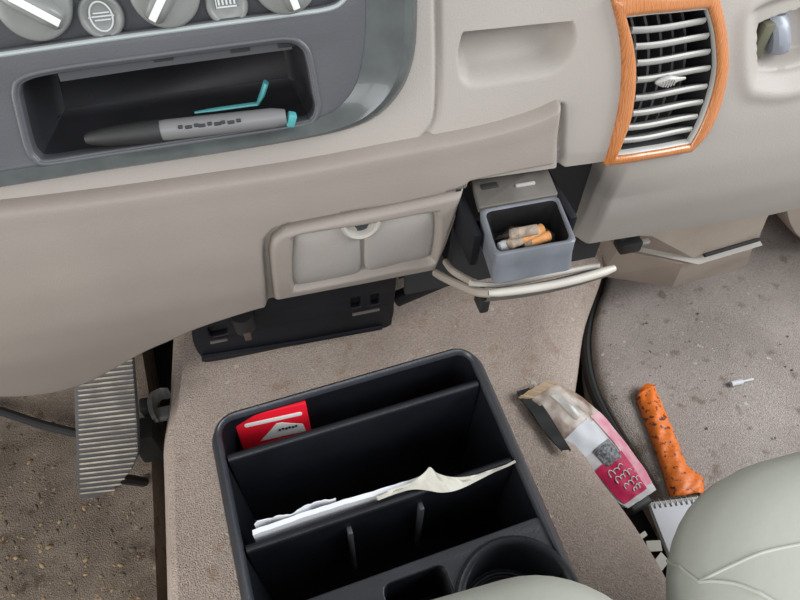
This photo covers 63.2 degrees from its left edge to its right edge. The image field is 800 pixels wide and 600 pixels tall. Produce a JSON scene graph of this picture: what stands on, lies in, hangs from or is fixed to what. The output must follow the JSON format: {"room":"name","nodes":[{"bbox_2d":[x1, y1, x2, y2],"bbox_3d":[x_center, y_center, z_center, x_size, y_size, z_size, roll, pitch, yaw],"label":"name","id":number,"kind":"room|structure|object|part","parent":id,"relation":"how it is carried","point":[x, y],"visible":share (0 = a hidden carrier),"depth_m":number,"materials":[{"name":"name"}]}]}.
{"room":"vehicle interior","nodes":[
{"label":"vehicle interior","id":0,"kind":"room"},
{"bbox_2d":[153,339,667,577],"bbox_3d":[0.090,0.373,0.777,1.900,0.020,1.500,-11,53,-10],"label":"floor","id":1,"kind":"structure","parent":0,"point":[163,353],"depth_m":0.95,"materials":[{"name":"black rubber"}]},
{"bbox_2d":[0,348,167,599],"bbox_3d":[-0.585,0.369,0.500,0.703,0.443,1.430,-11,53,-10],"label":"floor","id":2,"kind":"structure","parent":1,"relation":"on","point":[150,569],"depth_m":0.78,"materials":[{"name":"carpet"}]},
{"bbox_2d":[0,406,75,437],"bbox_3d":[-0.485,0.151,0.835,0.248,0.011,0.014,12,53,8],"label":"rod","id":3,"kind":"object","parent":2,"relation":"on","point":[4,412],"visible":0.67,"depth_m":0.83,"materials":[{"name":"black metal"}]},
{"bbox_2d":[0,420,149,599],"bbox_3d":[-0.397,0.243,0.785,0.186,0.004,0.267,-11,53,-10],"label":"dirt crumbs","id":4,"kind":"object","parent":2,"relation":"on","point":[3,448],"visible":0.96,"depth_m":0.76,"materials":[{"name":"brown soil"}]},
{"bbox_2d":[74,357,148,498],"bbox_3d":[-0.305,0.093,0.681,0.067,0.364,0.172,3,52,1],"label":"accelerator pedal","id":5,"kind":"object","parent":2,"relation":"attached to","point":[107,425],"visible":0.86,"depth_m":0.68,"materials":[{"name":"metal"}]},
{"bbox_2d":[164,248,665,599],"bbox_3d":[0.064,0.182,0.586,0.607,0.498,1.380,-11,53,-10],"label":"floor","id":6,"kind":"structure","parent":1,"relation":"on","point":[522,343],"depth_m":0.71,"materials":[{"name":"beige carpet"}]},
{"bbox_2d":[139,388,170,462],"bbox_3d":[-0.287,0.158,0.779,0.053,0.137,0.052,-11,53,-10],"label":"metal bracket","id":7,"kind":"object","parent":6,"relation":"attached to","point":[152,427],"visible":0.76,"depth_m":0.75,"materials":[{"name":"black metal"}]},
{"bbox_3d":[-0.299,0.154,0.799,0.012,0.110,0.016,-11,53,-10],"label":"stem","id":8,"kind":"part","parent":7,"relation":"part of","materials":[{"name":"black metal"}]},
{"bbox_2d":[212,348,579,599],"bbox_3d":[-0.004,0.215,0.509,0.230,0.190,0.273,-11,53,-10],"label":"organizer","id":9,"kind":"object","parent":6,"relation":"on","point":[442,412],"visible":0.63,"depth_m":0.50,"materials":[{"name":"black plastic"}]},
{"bbox_2d":[236,401,310,449],"bbox_3d":[-0.100,0.115,0.530,0.056,0.086,0.018,-11,53,-10],"label":"pack","id":10,"kind":"object","parent":9,"relation":"in","point":[275,424],"visible":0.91,"depth_m":0.51,"materials":[{"name":"red cardboard"}]},
{"bbox_2d":[254,498,335,528],"bbox_3d":[-0.072,0.172,0.480,0.057,0.096,0.006,-16,54,-13],"label":"paper","id":11,"kind":"object","parent":9,"relation":"in","point":[314,505],"visible":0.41,"depth_m":0.45,"materials":[{"name":"white paper"}]},
{"bbox_2d":[252,476,419,541],"bbox_3d":[-0.042,0.171,0.488,0.123,0.102,0.008,-14,54,-12],"label":"folded paper","id":12,"kind":"object","parent":9,"relation":"in","point":[307,517],"visible":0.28,"depth_m":0.45,"materials":[{"name":"white paper"}]},
{"bbox_2d":[376,460,515,500],"bbox_3d":[0.033,0.132,0.469,0.104,0.034,0.022,-11,53,-10],"label":"tissue","id":13,"kind":"object","parent":9,"relation":"in","point":[429,480],"visible":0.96,"depth_m":0.46,"materials":[{"name":"white paper"}]},
{"bbox_2d":[433,575,611,599],"bbox_3d":[0.054,0.474,0.352,0.285,0.445,0.503,-11,53,-10],"label":"seat","id":14,"kind":"object","parent":6,"relation":"on","point":[531,587],"visible":1,"depth_m":0.35,"materials":[{"name":"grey leather"}]},
{"bbox_2d":[518,381,655,514],"bbox_3d":[0.212,0.165,0.728,0.174,0.111,0.062,33,58,22],"label":"snack bag","id":15,"kind":"object","parent":6,"relation":"on","point":[576,419],"depth_m":0.71,"materials":[{"name":"clear plastic"}]},
{"bbox_2d":[517,388,570,450],"bbox_3d":[0.154,0.129,0.696,0.016,0.005,0.084,-21,55,-17],"label":"scrap","id":16,"kind":"object","parent":15,"relation":"attached to","point":[538,412],"visible":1,"depth_m":0.69,"materials":[{"name":"black plastic"}]},
{"bbox_3d":[0.244,0.197,0.714,0.052,0.039,0.043,-29,58,-22],"label":"red panel","id":17,"kind":"part","parent":15,"relation":"part of","materials":[{"name":"red plastic"}]},
{"bbox_3d":[0.269,0.230,0.738,0.030,0.016,0.016,-21,55,-17],"label":"black cap","id":18,"kind":"part","parent":15,"relation":"part of","materials":[{"name":"black plastic"}]},
{"bbox_2d":[640,531,646,538],"bbox_3d":[0.252,0.246,0.677,0.012,0.002,0.005,-26,57,-20],"label":"paper scrap","id":19,"kind":"object","parent":6,"relation":"attached to","point":[643,534],"visible":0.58,"depth_m":0.68,"materials":[{"name":"white paper"}]},
{"bbox_2d":[646,540,661,551],"bbox_3d":[0.272,0.263,0.696,0.016,0.004,0.011,-2,52,-3],"label":"paper scrap","id":20,"kind":"object","parent":6,"relation":"attached to","point":[655,545],"visible":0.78,"depth_m":0.69,"materials":[{"name":"white paper"}]},
{"bbox_2d":[655,552,666,570],"bbox_3d":[0.269,0.271,0.671,0.016,0.004,0.012,-37,61,-26],"label":"paper scrap","id":21,"kind":"object","parent":6,"relation":"attached to","point":[661,559],"visible":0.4,"depth_m":0.67,"materials":[{"name":"white paper"}]},
{"bbox_2d":[582,214,799,557],"bbox_3d":[0.578,0.088,0.689,0.578,0.438,1.380,-11,53,-10],"label":"floor","id":22,"kind":"structure","parent":1,"relation":"on","point":[736,308],"depth_m":0.88,"materials":[{"name":"grey carpet"}]},
{"bbox_2d":[580,277,639,461],"bbox_3d":[0.278,0.082,0.895,0.058,0.015,0.312,3,52,1],"label":"cable","id":23,"kind":"object","parent":22,"relation":"on","point":[596,398],"visible":0.62,"depth_m":0.88,"materials":[{"name":"black rubber"}]},
{"bbox_2d":[636,383,703,498],"bbox_3d":[0.330,0.167,0.798,0.044,0.013,0.150,-4,52,-4],"label":"wrapper","id":24,"kind":"object","parent":22,"relation":"on","point":[680,479],"visible":0.99,"depth_m":0.79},
{"bbox_2d":[648,494,697,556],"bbox_3d":[0.321,0.263,0.722,0.060,0.010,0.093,-6,52,-6],"label":"notepad","id":25,"kind":"object","parent":22,"relation":"on","point":[667,515],"visible":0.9,"depth_m":0.73,"materials":[{"name":"white paper"}]},
{"bbox_2d":[610,303,798,468],"bbox_3d":[0.406,0.116,0.849,0.257,0.002,0.284,9,52,5],"label":"grit","id":26,"kind":"object","parent":22,"relation":"on","point":[691,303],"visible":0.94,"depth_m":0.86,"materials":[{"name":"brown"}]},
{"bbox_2d":[666,451,799,599],"bbox_3d":[0.460,0.382,0.433,0.548,0.445,0.528,-11,53,-10],"label":"passenger seat","id":27,"kind":"object","parent":22,"relation":"on","point":[739,539],"visible":1,"depth_m":0.37,"materials":[{"name":"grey leather"}]},
{"bbox_2d":[729,378,753,386],"bbox_3d":[0.450,0.107,0.854,0.033,0.007,0.007,-11,53,-10],"label":"stub","id":28,"kind":"object","parent":22,"relation":"on","point":[739,381],"visible":1,"depth_m":0.85,"materials":[{"name":"white paper"}]},
{"bbox_3d":[-0.096,-0.483,0.857,1.900,0.950,0.030,-11,53,-10],"label":"wall","id":29,"kind":"structure","parent":0,"visible":0},
{"bbox_2d":[0,0,799,396],"bbox_3d":[-0.104,-0.291,0.626,1.730,0.573,0.563,-11,53,-10],"label":"dashboard","id":30,"kind":"object","parent":29,"relation":"attached to","point":[100,270],"depth_m":0.47,"materials":[{"name":"beige plastic"}]},
{"bbox_2d":[0,0,416,186],"bbox_3d":[-0.172,-0.177,0.357,0.378,0.215,0.090,-11,53,-10],"label":"control panel","id":31,"kind":"object","parent":30,"relation":"on","point":[70,69],"visible":0.99,"depth_m":0.40,"materials":[{"name":"grey plastic"}]},
{"bbox_3d":[-0.174,-0.204,0.339,0.302,0.131,0.042,-11,53,-10],"label":"dial panel","id":32,"kind":"part","parent":31,"relation":"part of","materials":[{"name":"grey plastic"}]},
{"bbox_2d":[84,108,286,145],"bbox_3d":[-0.134,-0.108,0.409,0.123,0.014,0.014,-9,53,-8],"label":"marker pen","id":33,"kind":"object","parent":31,"relation":"in","point":[156,130],"visible":1,"depth_m":0.40,"materials":[{"name":"grey plastic"}]},
{"bbox_2d":[194,80,268,113],"bbox_3d":[-0.110,-0.132,0.424,0.051,0.017,0.006,-11,53,-10],"label":"pen clip","id":34,"kind":"object","parent":31,"relation":"in","point":[264,87],"visible":1,"depth_m":0.43,"materials":[{"name":"teal plastic"}]},
{"bbox_2d":[286,111,296,126],"bbox_3d":[-0.070,-0.117,0.419,0.007,0.010,0.006,-11,53,-10],"label":"cap","id":35,"kind":"object","parent":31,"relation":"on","point":[291,117],"visible":1,"depth_m":0.42,"materials":[{"name":"teal plastic"}]},
{"bbox_3d":[-0.161,-0.026,0.528,0.563,0.253,0.072,-11,53,-10],"label":"knee panel","id":36,"kind":"part","parent":30,"relation":"part of","materials":[{"name":"beige plastic"}]},
{"bbox_3d":[-0.078,-0.008,0.659,0.277,0.173,0.036,-13,53,-11],"label":"bracket","id":37,"kind":"part","parent":30,"relation":"part of","materials":[{"name":"black plastic"}]},
{"bbox_2d":[268,188,462,298],"bbox_3d":[-0.029,-0.048,0.520,0.156,0.089,0.030,-11,53,-10],"label":"door","id":38,"kind":"structure","parent":30,"relation":"attached to","point":[408,237],"depth_m":0.51,"materials":[{"name":"beige plastic"}]},
{"bbox_3d":[0.022,-0.047,0.677,0.061,0.149,0.012,-11,53,-10],"label":"arm","id":39,"kind":"part","parent":30,"relation":"part of","materials":[{"name":"black plastic"}]},
{"bbox_2d":[432,169,616,312],"bbox_3d":[0.091,-0.052,0.525,0.126,0.085,0.123,-11,53,-10],"label":"ashtray","id":40,"kind":"object","parent":30,"relation":"attached to","point":[504,202],"visible":0.92,"depth_m":0.49,"materials":[{"name":"grey plastic"}]},
{"bbox_3d":[0.046,-0.022,0.516,0.010,0.036,0.055,-15,54,-13],"label":"curved arm","id":41,"kind":"part","parent":40,"relation":"part of","materials":[{"name":"brown plastic"}]},
{"bbox_3d":[0.046,-0.013,0.516,0.012,0.049,0.070,-26,57,-20],"label":"curved arm","id":42,"kind":"part","parent":40,"relation":"part of","materials":[{"name":"brown plastic"}]},
{"bbox_3d":[0.046,-0.069,0.515,0.007,0.034,0.085,-11,53,-10],"label":"slide rail","id":43,"kind":"part","parent":40,"relation":"part of","materials":[{"name":"black plastic"}]},
{"bbox_2d":[497,239,521,250],"bbox_3d":[0.083,-0.042,0.475,0.026,0.008,0.008,-18,55,-15],"label":"cigarette butt","id":44,"kind":"object","parent":40,"relation":"in","point":[501,245],"visible":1,"depth_m":0.47,"materials":[{"name":"white paper"}]},
{"bbox_2d":[506,238,517,248],"bbox_3d":[0.086,-0.045,0.470,0.022,0.008,0.008,-35,60,-25],"label":"cigarette butt","id":45,"kind":"object","parent":40,"relation":"in","point":[511,243],"visible":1,"depth_m":0.46,"materials":[{"name":"paper"}]},
{"bbox_3d":[0.087,-0.088,0.504,0.068,0.005,0.038,-11,53,-10],"label":"plate","id":46,"kind":"part","parent":40,"relation":"part of","materials":[{"name":"grey metal"}]},
{"bbox_2d":[509,224,538,238],"bbox_3d":[0.088,-0.049,0.465,0.021,0.009,0.009,-11,53,-10],"label":"cigarette butt","id":47,"kind":"object","parent":40,"relation":"in","point":[530,230],"visible":1,"depth_m":0.46,"materials":[{"name":"paper"}]},
{"bbox_2d":[495,224,554,248],"bbox_3d":[0.096,-0.045,0.491,0.050,0.016,0.035,-11,53,-10],"label":"heap","id":48,"kind":"object","parent":40,"relation":"on","point":[505,235],"visible":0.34,"depth_m":0.49,"materials":[{"name":"paper"}]},
{"bbox_2d":[476,197,575,282],"bbox_3d":[0.092,-0.047,0.493,0.068,0.036,0.067,-11,53,-10],"label":"tray","id":49,"kind":"object","parent":40,"relation":"on","point":[527,264],"depth_m":0.48,"materials":[{"name":"grey plastic"}]},
{"bbox_2d":[517,224,545,246],"bbox_3d":[0.093,-0.047,0.471,0.027,0.010,0.008,-23,56,-18],"label":"cigarette butt","id":50,"kind":"object","parent":40,"relation":"in","point":[521,241],"visible":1,"depth_m":0.47,"materials":[{"name":"paper"}]},
{"bbox_2d":[521,231,551,246],"bbox_3d":[0.100,-0.044,0.477,0.023,0.008,0.008,-17,54,-14],"label":"cigarette butt","id":51,"kind":"object","parent":40,"relation":"in","point":[546,236],"visible":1,"depth_m":0.47,"materials":[{"name":"paper"}]},
{"bbox_3d":[0.114,-0.013,0.505,0.103,0.022,0.022,-11,53,-10],"label":"panel","id":52,"kind":"part","parent":40,"relation":"part of","materials":[{"name":"beige plastic"}]},
{"bbox_3d":[0.120,-0.084,0.528,0.007,0.034,0.085,-11,53,-10],"label":"slide rail","id":53,"kind":"part","parent":40,"relation":"part of","materials":[{"name":"black plastic"}]},
{"bbox_2d":[613,236,649,254],"bbox_3d":[0.258,-0.105,0.696,0.040,0.119,0.044,-11,53,-10],"label":"connector","id":54,"kind":"object","parent":30,"relation":"attached to","point":[630,244],"visible":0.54,"depth_m":0.72,"materials":[{"name":"black plastic"}]},
{"bbox_2d":[603,0,728,164],"bbox_3d":[0.191,-0.176,0.491,0.113,0.128,0.082,-11,53,-10],"label":"air vent","id":55,"kind":"object","parent":30,"relation":"attached to","point":[675,53],"visible":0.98,"depth_m":0.49,"materials":[{"name":"brown wood"}]},
{"bbox_2d":[599,215,767,286],"bbox_3d":[0.350,-0.151,0.825,0.253,0.220,0.217,-11,53,-10],"label":"box","id":56,"kind":"object","parent":30,"relation":"attached to","point":[672,258],"visible":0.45,"depth_m":0.80,"materials":[{"name":"beige plastic"}]},
{"bbox_3d":[0.292,-0.208,0.504,0.028,0.028,0.026,-11,53,-10],"label":"latch handle","id":57,"kind":"part","parent":30,"relation":"part of","materials":[{"name":"silver metal"}]},
{"bbox_2d":[776,208,799,237],"bbox_3d":[0.648,-0.210,0.911,0.350,0.272,0.120,-11,53,-10],"label":"trim","id":58,"kind":"structure","parent":29,"relation":"attached to","point":[791,218],"depth_m":0.90,"materials":[{"name":"beige plastic"}]}
]}

